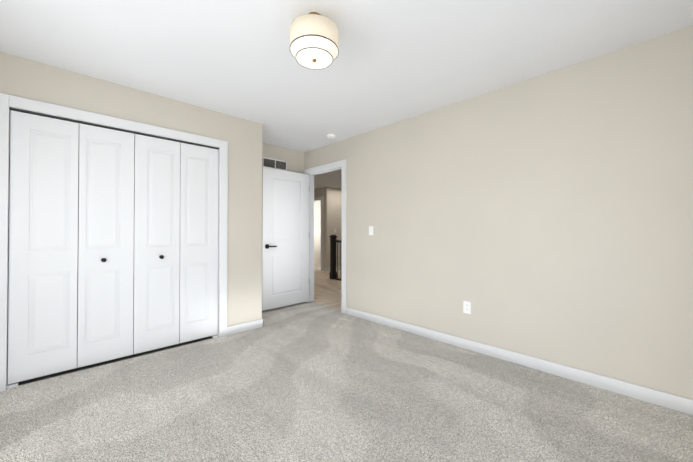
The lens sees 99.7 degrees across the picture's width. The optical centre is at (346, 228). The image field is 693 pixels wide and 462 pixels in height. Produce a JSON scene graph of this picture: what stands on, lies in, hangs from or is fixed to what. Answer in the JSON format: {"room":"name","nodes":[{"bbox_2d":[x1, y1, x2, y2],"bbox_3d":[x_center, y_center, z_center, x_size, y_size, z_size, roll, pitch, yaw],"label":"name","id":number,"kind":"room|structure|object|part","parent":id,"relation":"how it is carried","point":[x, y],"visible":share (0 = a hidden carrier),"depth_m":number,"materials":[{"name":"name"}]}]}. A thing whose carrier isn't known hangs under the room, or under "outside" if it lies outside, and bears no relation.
{"room":"empty bedroom","nodes":[
{"label":"empty bedroom","id":0,"kind":"room"},
{"bbox_2d":[0,51,261,326],"bbox_3d":[-1.977,-0.051,2.671,2.560,2.440,0.115,0,-1,-44],"label":"wall","id":1,"kind":"structure","parent":0,"point":[34,80],"depth_m":3.14,"materials":[{"name":"beige paint"}]},
{"bbox_2d":[8,110,78,383],"bbox_3d":[-2.350,0.133,2.281,0.371,2.009,0.035,0,-1,-44],"label":"closet door","id":2,"kind":"structure","parent":1,"relation":"in","point":[43,263],"depth_m":2.26,"materials":[{"name":"white paint"}]},
{"bbox_2d":[77,123,133,367],"bbox_3d":[-2.067,0.135,2.528,0.371,2.009,0.074,0,-1,-44],"label":"closet door","id":3,"kind":"structure","parent":1,"relation":"in","point":[106,245],"depth_m":2.52,"materials":[{"name":"white paint"}]},
{"bbox_2d":[0,93,227,391],"bbox_3d":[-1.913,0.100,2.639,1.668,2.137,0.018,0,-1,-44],"label":"trim","id":4,"kind":"structure","parent":1,"relation":"attached to","point":[6,101],"depth_m":2.34,"materials":[{"name":"white wood"}]},
{"bbox_2d":[133,134,179,353],"bbox_3d":[-1.797,0.137,2.788,0.371,2.009,0.074,0,-1,-44],"label":"closet door","id":5,"kind":"structure","parent":1,"relation":"in","point":[156,282],"depth_m":2.78,"materials":[{"name":"white paint"}]},
{"bbox_2d":[179,143,218,342],"bbox_3d":[-1.541,0.140,3.063,0.371,2.009,0.035,0,-1,-44],"label":"closet door","id":6,"kind":"structure","parent":1,"relation":"in","point":[198,302],"depth_m":3.04,"materials":[{"name":"white paint"}]},
{"bbox_2d":[227,319,262,335],"bbox_3d":[-1.158,1.127,3.362,0.435,0.095,0.014,0,-1,-44],"label":"baseboard","id":7,"kind":"structure","parent":1,"relation":"attached to","point":[242,327],"depth_m":3.34,"materials":[{"name":"white wood"}]},
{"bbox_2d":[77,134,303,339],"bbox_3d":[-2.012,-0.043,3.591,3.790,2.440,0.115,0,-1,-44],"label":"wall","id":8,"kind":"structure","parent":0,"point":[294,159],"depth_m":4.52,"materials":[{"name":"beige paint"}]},
{"bbox_2d":[262,157,286,170],"bbox_3d":[-1.150,-0.977,4.348,0.610,0.150,0.008,0,-1,-44],"label":"air vent","id":9,"kind":"object","parent":8,"relation":"in","point":[274,163],"visible":0.62,"depth_m":4.41,"materials":[{"name":"white plastic"}]},
{"bbox_2d":[304,152,306,169],"bbox_3d":[-0.627,-0.032,4.802,0.115,2.440,0.070,0,-1,-44],"label":"wall","id":10,"kind":"structure","parent":0,"point":[305,160],"depth_m":4.77,"materials":[{"name":"beige paint"}]},
{"bbox_2d":[262,167,308,310],"bbox_3d":[-0.904,0.142,4.407,0.147,2.024,0.814,-1,-1,45],"label":"bedroom door","id":11,"kind":"structure","parent":10,"relation":"in","point":[285,238],"depth_m":4.37,"materials":[{"name":"white paint"}]},
{"bbox_2d":[314,201,320,264],"bbox_3d":[-2.208,0.006,9.124,3.850,2.440,0.115,0,-1,-44],"label":"wall","id":12,"kind":"structure","parent":0,"point":[317,232],"depth_m":10.20,"materials":[{"name":"beige paint"}]},
{"bbox_2d":[314,187,323,266],"bbox_3d":[-0.947,0.004,8.931,0.115,2.440,0.955,0,-1,-44],"label":"wall","id":13,"kind":"structure","parent":0,"point":[322,191],"depth_m":8.61,"materials":[{"name":"beige paint"}]},
{"bbox_2d":[314,196,322,269],"bbox_3d":[-1.001,0.140,8.972,0.133,2.170,1.000,0,-1,-44],"label":"door frame","id":14,"kind":"structure","parent":13,"relation":"attached to","point":[318,198],"depth_m":8.60,"materials":[{"name":"white wood"}]},
{"bbox_2d":[312,264,341,309],"bbox_3d":[0.862,1.248,5.981,3.790,0.100,8.655,0,-1,-44],"label":"floor","id":15,"kind":"structure","parent":0,"point":[327,291],"depth_m":5.76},
{"bbox_2d":[329,235,341,280],"bbox_3d":[0.905,0.666,5.761,0.140,1.060,3.660,0,-1,-44],"label":"newel post","id":16,"kind":"object","parent":15,"relation":"on","point":[333,272],"visible":0.15,"depth_m":6.97,"materials":[{"name":"black wood"}]},
{"bbox_2d":[324,187,341,267],"bbox_3d":[-0.182,0.004,8.927,1.210,2.440,0.115,0,-1,-44],"label":"wall","id":17,"kind":"structure","parent":0,"point":[332,209],"depth_m":8.62,"materials":[{"name":"beige paint"}]},
{"bbox_2d":[0,302,692,461],"bbox_3d":[-1.843,1.225,3.366,3.735,0.100,8.655,0,-1,-44],"label":"floor carpet","id":18,"kind":"object","parent":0,"point":[306,382],"visible":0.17,"depth_m":1.89,"materials":[{"name":"grey carpet"}]},
{"bbox_2d":[18,336,212,385],"bbox_3d":[-1.953,1.166,2.671,1.504,0.006,0.053,0,-1,-44],"label":"guide","id":19,"kind":"object","parent":18,"relation":"on","point":[94,365],"visible":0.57,"depth_m":2.54,"materials":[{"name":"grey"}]},
{"bbox_2d":[0,0,692,188],"bbox_3d":[-0.481,-1.303,4.706,7.525,0.100,8.655,0,-1,-44],"label":"ceiling","id":20,"kind":"structure","parent":0,"point":[394,61],"depth_m":2.06,"materials":[{"name":"white paint"}]},
{"bbox_2d":[290,12,338,69],"bbox_3d":[-0.194,-1.144,1.772,0.294,0.270,0.294,0,-1,-44],"label":"flush-mount light fixture","id":21,"kind":"object","parent":20,"relation":"attached to","point":[314,40],"visible":1,"depth_m":1.67,"materials":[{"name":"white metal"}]},
{"bbox_2d":[327,133,336,138],"bbox_3d":[-0.201,-1.242,3.930,0.136,0.037,0.136,0,-1,-44],"label":"smoke detector","id":22,"kind":"object","parent":20,"relation":"attached to","point":[331,136],"visible":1,"depth_m":3.89,"materials":[{"name":"white plastic"}]},
{"bbox_2d":[307,25,692,399],"bbox_3d":[0.952,-0.047,3.170,0.115,2.440,4.471,0,-1,-44],"label":"wall","id":23,"kind":"structure","parent":0,"point":[548,216],"depth_m":2.37,"materials":[{"name":"beige paint"}]},
{"bbox_2d":[304,159,345,313],"bbox_3d":[-0.304,0.110,4.468,0.151,2.150,0.995,0,-1,-44],"label":"door frame","id":24,"kind":"structure","parent":23,"relation":"attached to","point":[342,163],"depth_m":4.42,"materials":[{"name":"white wood"}]},
{"bbox_3d":[-0.254,0.110,4.511,0.018,2.150,0.986,0,-1,-44],"label":"hall door casing trim","id":25,"kind":"part","parent":24,"relation":"part of","materials":[{"name":"white wood"}]},
{"bbox_2d":[369,226,372,234],"bbox_3d":[0.313,0.023,3.739,0.010,0.116,0.072,0,-1,-44],"label":"light switch","id":26,"kind":"object","parent":23,"relation":"attached to","point":[370,230],"visible":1,"depth_m":3.73,"materials":[{"name":"white plastic"}]},
{"bbox_2d":[463,301,470,313],"bbox_3d":[1.173,0.765,2.844,0.010,0.116,0.072,0,-1,-44],"label":"electrical outlet plate","id":27,"kind":"object","parent":23,"relation":"attached to","point":[467,307],"visible":1,"depth_m":2.84,"materials":[{"name":"white plastic"}]},
{"bbox_2d":[346,307,692,414],"bbox_3d":[1.191,1.123,2.819,0.014,0.095,3.420,0,-1,-44],"label":"baseboard","id":28,"kind":"structure","parent":23,"relation":"attached to","point":[665,399],"depth_m":2.34,"materials":[{"name":"white wood"}]}
]}

